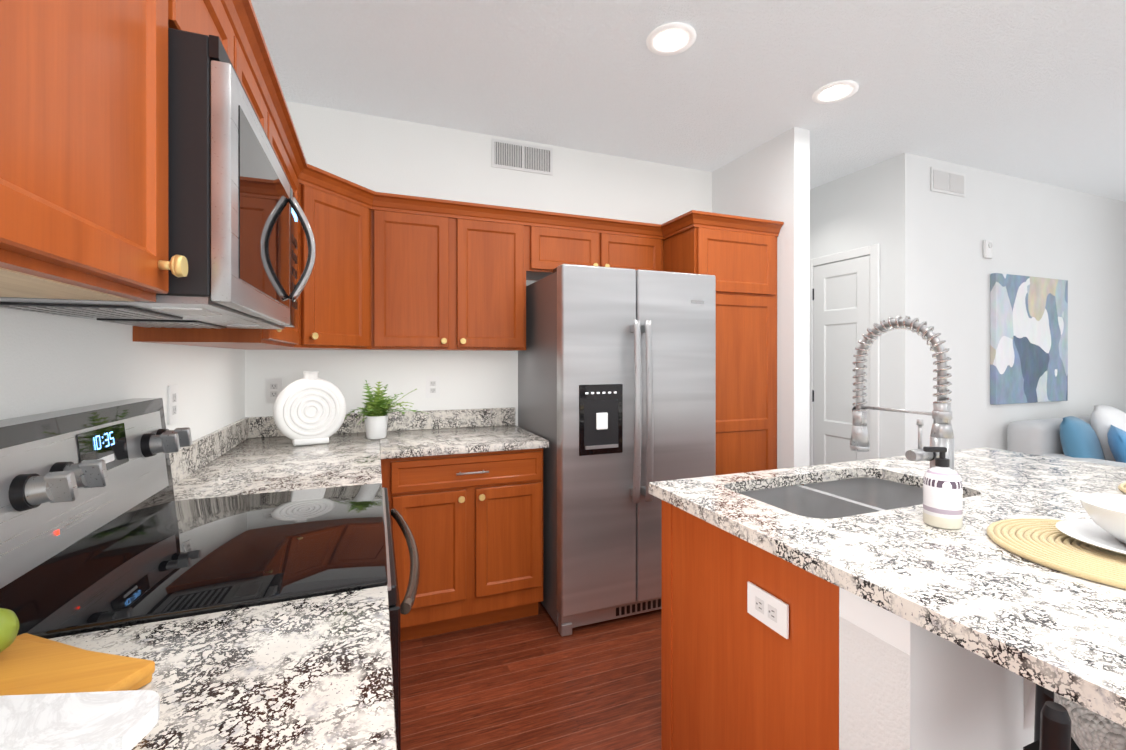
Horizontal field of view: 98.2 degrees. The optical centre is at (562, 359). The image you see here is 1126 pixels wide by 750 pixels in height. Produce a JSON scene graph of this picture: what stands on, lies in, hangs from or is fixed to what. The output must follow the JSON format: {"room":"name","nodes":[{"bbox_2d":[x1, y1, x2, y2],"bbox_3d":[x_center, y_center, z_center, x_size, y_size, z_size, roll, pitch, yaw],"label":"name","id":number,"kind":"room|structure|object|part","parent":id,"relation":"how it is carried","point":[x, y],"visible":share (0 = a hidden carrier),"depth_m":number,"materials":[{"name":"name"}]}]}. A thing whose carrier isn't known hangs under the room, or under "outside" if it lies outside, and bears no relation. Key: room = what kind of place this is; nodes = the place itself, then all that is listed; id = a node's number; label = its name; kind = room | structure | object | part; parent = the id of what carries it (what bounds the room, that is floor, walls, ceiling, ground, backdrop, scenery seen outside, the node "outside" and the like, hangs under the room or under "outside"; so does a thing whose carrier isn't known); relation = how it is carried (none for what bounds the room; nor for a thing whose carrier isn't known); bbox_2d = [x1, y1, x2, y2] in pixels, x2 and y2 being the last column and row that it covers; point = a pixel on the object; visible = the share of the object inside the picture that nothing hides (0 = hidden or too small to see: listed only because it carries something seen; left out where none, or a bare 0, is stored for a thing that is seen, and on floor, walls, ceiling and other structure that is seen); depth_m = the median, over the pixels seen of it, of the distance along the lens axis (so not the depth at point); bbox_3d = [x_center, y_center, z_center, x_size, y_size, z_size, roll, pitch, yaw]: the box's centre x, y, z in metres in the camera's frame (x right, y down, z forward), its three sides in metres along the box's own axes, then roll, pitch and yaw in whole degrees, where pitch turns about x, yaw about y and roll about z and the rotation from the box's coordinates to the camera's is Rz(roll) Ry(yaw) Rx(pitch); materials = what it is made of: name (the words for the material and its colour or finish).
{"room":"kitchen","nodes":[
{"label":"kitchen","id":0,"kind":"room"},
{"bbox_2d":[0,307,244,440],"bbox_3d":[-0.799,-0.018,0.186,0.120,2.660,5.120,0,0,-21],"label":"wall","id":1,"kind":"structure","parent":0,"point":[49,362],"depth_m":1.20,"materials":[{"name":"paint"}]},
{"bbox_2d":[0,0,187,301],"bbox_3d":[-0.678,-0.426,0.493,0.322,0.675,0.440,0,0,-21],"label":"upper cabinet","id":2,"kind":"object","parent":1,"relation":"attached to","point":[82,148],"depth_m":0.55,"materials":[{"name":"brown wood"}]},
{"bbox_2d":[0,28,315,328],"bbox_3d":[-0.822,-0.301,1.069,0.466,0.436,0.727,0,0,-21],"label":"microwave","id":3,"kind":"object","parent":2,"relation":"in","point":[235,212],"visible":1,"depth_m":0.79,"materials":[{"name":"silver metal"}]},
{"bbox_3d":[-0.680,-0.287,1.124,0.031,0.388,0.727,0,0,-21],"label":"door","id":4,"kind":"part","parent":3,"relation":"part of","materials":[{"name":"silver metal"}]},
{"bbox_3d":[-0.702,-0.294,1.312,0.069,0.280,0.020,0,0,-21],"label":"handle","id":5,"kind":"part","parent":3,"relation":"part of","materials":[{"name":"silver metal"}]},
{"bbox_2d":[49,586,396,749],"bbox_3d":[-0.210,0.421,-0.281,0.638,0.035,2.223,0,0,-21],"label":"countertop","id":6,"kind":"structure","parent":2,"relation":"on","point":[313,673],"depth_m":0.62,"materials":[{"name":"white stone"}]},
{"bbox_2d":[0,690,159,749],"bbox_3d":[-0.500,0.356,0.306,0.210,0.020,0.400,0,0,-4],"label":"marble cutting board","id":7,"kind":"object","parent":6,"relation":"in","point":[116,720],"visible":1,"depth_m":0.47,"materials":[{"name":"white stone"}]},
{"bbox_2d":[16,633,151,690],"bbox_3d":[-0.664,0.392,0.552,0.260,0.018,0.200,0,0,18],"label":"cutting board","id":8,"kind":"object","parent":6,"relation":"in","point":[38,639],"visible":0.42,"depth_m":0.66,"materials":[{"name":"brown wood"}]},
{"bbox_2d":[0,639,154,695],"bbox_3d":[-0.642,0.375,0.534,0.260,0.016,0.180,0,0,12],"label":"cloth napkin","id":9,"kind":"object","parent":8,"relation":"on","point":[28,667],"visible":0.68,"depth_m":0.58,"materials":[{"name":"orange fabric"}]},
{"bbox_2d":[0,608,18,652],"bbox_3d":[-0.707,0.333,0.581,0.081,0.065,0.066,0,0,-21],"label":"lime","id":10,"kind":"object","parent":9,"relation":"on","point":[9,624],"visible":1,"depth_m":0.59,"materials":[{"name":"green food"}]},
{"bbox_2d":[167,385,178,424],"bbox_3d":[-1.271,0.145,1.591,0.007,0.124,0.076,0,0,-21],"label":"outlet","id":11,"kind":"object","parent":1,"relation":"attached to","point":[172,404],"visible":1,"depth_m":1.58,"materials":[{"name":"white plastic"}]},
{"bbox_2d":[169,417,247,483],"bbox_3d":[-0.850,0.349,0.520,0.020,0.105,4.178,0,0,-21],"label":"backsplash","id":12,"kind":"structure","parent":1,"relation":"attached to","point":[205,449],"depth_m":1.85,"materials":[{"name":"white stone"}]},
{"bbox_2d":[180,0,243,87],"bbox_3d":[-0.825,-0.644,0.872,0.322,0.239,0.366,0,0,-21],"label":"upper cabinet","id":13,"kind":"object","parent":1,"relation":"attached to","point":[224,19],"depth_m":1.01,"materials":[{"name":"brown wood"}]},
{"bbox_2d":[133,96,303,349],"bbox_3d":[-1.138,-0.407,1.685,0.322,0.715,0.638,0,0,-21],"label":"upper cabinet","id":14,"kind":"object","parent":1,"relation":"attached to","point":[233,338],"depth_m":1.60,"materials":[{"name":"brown wood"}]},
{"bbox_2d":[244,24,271,144],"bbox_3d":[-0.956,-0.645,1.213,0.322,0.239,0.365,0,0,-21],"label":"upper cabinet","id":15,"kind":"object","parent":1,"relation":"attached to","point":[256,88],"depth_m":1.31,"materials":[{"name":"brown wood"}]},
{"bbox_2d":[300,160,335,175],"bbox_3d":[-1.028,-0.440,2.221,0.264,0.754,0.265,0,0,-21],"label":"crown molding","id":16,"kind":"structure","parent":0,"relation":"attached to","point":[303,163],"depth_m":2.06,"materials":[{"name":"brown wood"}]},
{"bbox_2d":[245,101,711,425],"bbox_3d":[-0.238,-0.022,3.081,3.010,2.660,0.120,0,0,-21],"label":"wall","id":17,"kind":"structure","parent":0,"point":[384,155],"depth_m":2.84,"materials":[{"name":"paint"}]},
{"bbox_2d":[265,378,281,401],"bbox_3d":[-1.498,0.159,2.527,0.076,0.124,0.007,0,0,-21],"label":"electrical outlet","id":18,"kind":"object","parent":17,"relation":"attached to","point":[273,388],"visible":0.85,"depth_m":2.52,"materials":[{"name":"white plastic"}]},
{"bbox_2d":[304,172,375,349],"bbox_3d":[-1.231,-0.408,2.311,0.598,0.715,0.598,0,0,-21],"label":"upper cabinet","id":19,"kind":"object","parent":17,"relation":"attached to","point":[340,289],"depth_m":2.23,"materials":[{"name":"brown wood"}]},
{"bbox_2d":[248,408,514,435],"bbox_3d":[-0.953,0.346,2.729,1.416,0.105,0.020,0,0,-21],"label":"backsplash","id":20,"kind":"structure","parent":17,"relation":"attached to","point":[458,418],"depth_m":2.78,"materials":[{"name":"white stone"}]},
{"bbox_2d":[376,200,455,350],"bbox_3d":[-0.816,-0.409,2.619,0.398,0.715,0.323,0,0,-21],"label":"upper cabinet","id":21,"kind":"object","parent":17,"relation":"attached to","point":[416,243],"depth_m":2.48,"materials":[{"name":"brown wood"}]},
{"bbox_2d":[426,376,439,397],"bbox_3d":[-0.751,0.159,2.814,0.076,0.124,0.007,0,0,-21],"label":"electrical outlet","id":22,"kind":"object","parent":17,"relation":"attached to","point":[432,386],"visible":1,"depth_m":2.81,"materials":[{"name":"white plastic"}]},
{"bbox_2d":[456,208,531,350],"bbox_3d":[-0.443,-0.409,2.763,0.402,0.715,0.323,0,0,-21],"label":"upper cabinet","id":23,"kind":"object","parent":17,"relation":"attached to","point":[494,249],"depth_m":2.62,"materials":[{"name":"brown wood"}]},
{"bbox_2d":[492,138,552,175],"bbox_3d":[-0.247,-1.247,3.005,0.390,0.170,0.010,0,0,-21],"label":"air vent","id":24,"kind":"object","parent":17,"relation":"in","point":[511,155],"visible":1,"depth_m":3.00,"materials":[{"name":"white metal"}]},
{"bbox_2d":[532,216,603,280],"bbox_3d":[-0.049,-0.629,2.914,0.442,0.275,0.323,0,0,-21],"label":"upper cabinet","id":25,"kind":"object","parent":17,"relation":"attached to","point":[555,243],"depth_m":2.77,"materials":[{"name":"brown wood"}]},
{"bbox_2d":[604,224,663,270],"bbox_3d":[0.365,-0.629,3.073,0.444,0.275,0.323,0,0,-21],"label":"upper cabinet","id":26,"kind":"object","parent":17,"relation":"attached to","point":[628,248],"depth_m":2.93,"materials":[{"name":"brown wood"}]},
{"bbox_2d":[400,602,661,749],"bbox_3d":[2.131,1.340,2.110,6.970,0.060,6.840,0,0,-21],"label":"floor","id":27,"kind":"structure","parent":0,"point":[537,682],"depth_m":1.95,"materials":[{"name":"brown wood"}]},
{"bbox_2d":[0,398,419,749],"bbox_3d":[-0.704,0.709,1.116,0.717,1.205,0.731,0,0,-21],"label":"range","id":28,"kind":"object","parent":27,"relation":"on","point":[101,528],"visible":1,"depth_m":0.93,"materials":[{"name":"grey metal"}]},
{"bbox_2d":[0,483,391,652],"bbox_3d":[-0.702,0.404,1.116,0.561,0.022,0.727,0,0,-21],"label":"cooktop","id":29,"kind":"object","parent":28,"relation":"in","point":[191,557],"depth_m":0.95,"materials":[{"name":"black glass"}]},
{"bbox_3d":[-0.398,0.482,1.234,0.060,0.034,0.637,0,0,-21],"label":"handle","id":30,"kind":"part","parent":28,"relation":"part of","materials":[{"name":"grey metal"}]},
{"bbox_2d":[380,448,542,641],"bbox_3d":[-0.575,0.871,2.555,0.800,0.875,0.618,0,0,-21],"label":"base cabinet","id":31,"kind":"object","parent":27,"relation":"on","point":[475,522],"depth_m":2.30,"materials":[{"name":"brown wood"}]},
{"bbox_2d":[173,432,383,500],"bbox_3d":[-1.098,0.417,2.022,0.638,0.035,1.236,0,0,-21],"label":"countertop","id":32,"kind":"structure","parent":31,"relation":"on","point":[262,464],"depth_m":1.81,"materials":[{"name":"white stone"}]},
{"bbox_2d":[273,371,345,445],"bbox_3d":[-1.195,0.228,2.311,0.310,0.342,0.081,0,0,-33],"label":"vase","id":33,"kind":"object","parent":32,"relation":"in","point":[309,408],"visible":1,"depth_m":2.28,"materials":[{"name":"white ceramic"}]},
{"bbox_2d":[345,380,427,438],"bbox_3d":[-0.906,0.250,2.477,0.421,0.296,0.366,0,0,-21],"label":"fern plant","id":34,"kind":"object","parent":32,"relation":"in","point":[375,415],"visible":1,"depth_m":2.45,"materials":[{"name":"green plant"}]},
{"bbox_2d":[380,424,548,459],"bbox_3d":[-0.545,0.416,2.556,0.778,0.035,0.638,0,0,-21],"label":"countertop","id":35,"kind":"structure","parent":31,"relation":"on","point":[411,443],"depth_m":2.37,"materials":[{"name":"white stone"}]},
{"bbox_2d":[518,264,715,636],"bbox_3d":[0.277,0.428,2.753,0.875,1.761,0.852,0,0,-21],"label":"fridge","id":36,"kind":"object","parent":27,"relation":"on","point":[617,388],"visible":0.94,"depth_m":2.39,"materials":[{"name":"grey metal"}]},
{"bbox_3d":[0.185,0.287,2.331,0.230,0.335,0.017,0,0,-21],"label":"dispenser panel","id":37,"kind":"part","parent":36,"relation":"part of","materials":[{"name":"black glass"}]},
{"bbox_3d":[0.380,0.249,2.376,0.111,0.881,0.075,0,0,-21],"label":"handle","id":38,"kind":"part","parent":36,"relation":"part of","materials":[{"name":"silver metal"}]},
{"bbox_2d":[664,220,780,474],"bbox_3d":[0.908,0.271,3.118,0.600,2.075,0.633,0,0,-21],"label":"tall cabinet","id":39,"kind":"object","parent":27,"relation":"on","point":[742,258],"depth_m":2.84,"materials":[{"name":"brown wood"}]},
{"bbox_2d":[661,500,1035,749],"bbox_3d":[0.709,0.874,1.173,0.431,0.874,1.045,0,0,-21],"label":"base cabinet","id":40,"kind":"object","parent":27,"relation":"on","point":[857,605],"depth_m":1.08,"materials":[{"name":"brown wood"}]},
{"bbox_2d":[747,581,788,639],"bbox_3d":[0.481,0.589,1.152,0.007,0.076,0.124,0,0,-21],"label":"outlet","id":41,"kind":"object","parent":40,"relation":"attached to","point":[766,605],"depth_m":1.15,"materials":[{"name":"white plastic"}]},
{"bbox_2d":[649,448,1125,727],"bbox_3d":[1.305,0.418,1.372,1.760,0.035,1.140,0,0,-21],"label":"countertop","id":42,"kind":"structure","parent":40,"relation":"on","point":[1064,634],"depth_m":0.99,"materials":[{"name":"white stone"}]},
{"bbox_2d":[737,472,964,515],"bbox_3d":[0.886,0.532,1.514,0.734,0.217,0.409,0,0,-21],"label":"sink","id":43,"kind":"object","parent":42,"relation":"in","point":[832,495],"depth_m":1.69,"materials":[{"name":"grey metal"}]},
{"bbox_2d":[849,316,957,518],"bbox_3d":[0.901,0.139,1.353,0.152,0.524,0.289,0,0,-21],"label":"faucet","id":44,"kind":"object","parent":42,"relation":"on","point":[941,435],"depth_m":1.28,"materials":[{"name":"silver metal"}]},
{"bbox_2d":[923,446,962,529],"bbox_3d":[0.918,0.306,1.180,0.076,0.188,0.076,0,0,-21],"label":"soap bottle","id":45,"kind":"object","parent":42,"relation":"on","point":[942,495],"visible":1,"depth_m":1.16,"materials":[{"name":"white plastic"}]},
{"bbox_2d":[986,518,1125,588],"bbox_3d":[1.133,0.394,0.985,0.421,0.011,0.421,0,0,-21],"label":"placemat","id":46,"kind":"object","parent":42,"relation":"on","point":[1048,543],"visible":0.67,"depth_m":0.99,"materials":[{"name":"beige wicker"}]},
{"bbox_2d":[1056,519,1125,554],"bbox_3d":[1.191,0.376,0.986,0.276,0.021,0.276,0,0,-21],"label":"plate","id":47,"kind":"object","parent":46,"relation":"on","point":[1089,531],"visible":0.77,"depth_m":1.05,"materials":[{"name":"white ceramic"}]},
{"bbox_2d":[1079,494,1125,543],"bbox_3d":[1.191,0.338,0.986,0.204,0.079,0.204,0,0,-21],"label":"bowl","id":48,"kind":"object","parent":47,"relation":"on","point":[1106,513],"visible":1,"depth_m":1.01,"materials":[{"name":"white ceramic"}]},
{"bbox_2d":[1118,482,1125,493],"bbox_3d":[1.851,0.393,1.347,0.421,0.011,0.421,0,0,-21],"label":"placemat","id":49,"kind":"object","parent":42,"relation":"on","point":[1121,487],"visible":1,"depth_m":1.48,"materials":[{"name":"beige wicker"}]},
{"bbox_2d":[1007,405,1125,467],"bbox_3d":[4.214,0.819,3.405,1.850,0.978,0.960,0,0,-21],"label":"sofa","id":50,"kind":"object","parent":27,"relation":"on","point":[1098,435],"visible":0.44,"depth_m":3.36,"materials":[{"name":"grey fabric"}]},
{"bbox_2d":[1059,416,1105,467],"bbox_3d":[3.566,0.618,3.348,0.454,0.451,0.210,0,0,-21],"label":"pillow","id":51,"kind":"object","parent":50,"relation":"on","point":[1077,439],"depth_m":3.28,"materials":[{"name":"blue fabric"}]},
{"bbox_2d":[1090,405,1125,467],"bbox_3d":[4.005,0.588,3.517,0.527,0.516,0.218,0,0,-21],"label":"pillow","id":52,"kind":"object","parent":50,"relation":"on","point":[1103,417],"depth_m":3.44,"materials":[{"name":"white fabric"}]},
{"bbox_2d":[1023,684,1125,749],"bbox_3d":[0.905,0.878,0.630,0.608,0.868,0.608,0,0,-21],"label":"stool","id":53,"kind":"object","parent":27,"relation":"on","point":[1061,723],"visible":0.48,"depth_m":0.65,"materials":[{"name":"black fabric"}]},
{"bbox_2d":[251,0,1125,201],"bbox_3d":[2.131,-1.390,2.106,6.970,0.080,6.840,0,0,-21],"label":"ceiling","id":54,"kind":"structure","parent":0,"point":[1033,90],"depth_m":2.32,"materials":[{"name":"white paint"}]},
{"bbox_2d":[646,22,695,54],"bbox_3d":[0.454,-1.344,2.049,0.204,0.010,0.204,0,0,-21],"label":"recessed light","id":55,"kind":"object","parent":54,"relation":"in","point":[673,38],"visible":1,"depth_m":2.04,"materials":[{"name":"white plastic"}]},
{"bbox_2d":[812,80,858,103],"bbox_3d":[1.369,-1.345,2.455,0.204,0.010,0.204,0,0,-21],"label":"recessed light","id":56,"kind":"object","parent":54,"relation":"in","point":[836,91],"visible":1,"depth_m":2.45,"materials":[{"name":"white plastic"}]},
{"bbox_2d":[712,127,809,468],"bbox_3d":[1.265,-0.022,3.200,0.120,2.660,0.740,0,0,-21],"label":"wall","id":57,"kind":"structure","parent":0,"point":[769,180],"depth_m":2.88,"materials":[{"name":"paint"}]},
{"bbox_2d":[810,153,916,457],"bbox_3d":[1.872,-0.024,4.296,0.120,2.660,2.330,0,0,-21],"label":"wall","id":58,"kind":"structure","parent":0,"point":[872,205],"depth_m":3.28,"materials":[{"name":"paint"}]},
{"bbox_2d":[812,255,869,464],"bbox_3d":[2.034,0.287,3.617,0.115,2.030,0.482,0,0,-21],"label":"closet door leaf","id":59,"kind":"structure","parent":58,"relation":"in","point":[841,304],"depth_m":3.64,"materials":[{"name":"white paint"}]},
{"bbox_2d":[810,244,879,465],"bbox_3d":[2.057,0.256,3.623,0.017,2.102,0.604,0,0,-21],"label":"door frame","id":60,"kind":"structure","parent":58,"relation":"attached to","point":[873,251],"depth_m":3.38,"materials":[{"name":"white paint"}]},
{"bbox_2d":[917,155,1125,449],"bbox_3d":[3.669,-0.023,3.804,2.880,2.660,0.120,0,0,-21],"label":"wall","id":61,"kind":"structure","parent":0,"point":[1076,239],"depth_m":3.57,"materials":[{"name":"paint"}]},
{"bbox_2d":[931,167,965,196],"bbox_3d":[2.638,-1.212,3.334,0.360,0.160,0.010,0,0,-21],"label":"air vent","id":62,"kind":"object","parent":61,"relation":"in","point":[948,182],"visible":1,"depth_m":3.33,"materials":[{"name":"white metal"}]},
{"bbox_2d":[983,240,992,258],"bbox_3d":[3.033,-0.787,3.477,0.080,0.130,0.028,0,0,-21],"label":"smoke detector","id":63,"kind":"object","parent":61,"relation":"attached to","point":[987,248],"visible":0.98,"depth_m":3.46,"materials":[{"name":"white plastic"}]},
{"bbox_2d":[990,273,1067,404],"bbox_3d":[3.504,-0.148,3.655,0.915,0.940,0.036,0,0,-21],"label":"canvas art","id":64,"kind":"object","parent":61,"relation":"attached to","point":[1028,339],"visible":1,"depth_m":3.61},
{"bbox_2d":[1107,424,1125,467],"bbox_3d":[3.782,0.648,3.260,0.414,0.385,0.253,0,0,-21],"label":"pillow","id":65,"kind":"object","parent":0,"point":[1116,433],"depth_m":3.23,"materials":[{"name":"blue fabric"}]}
]}

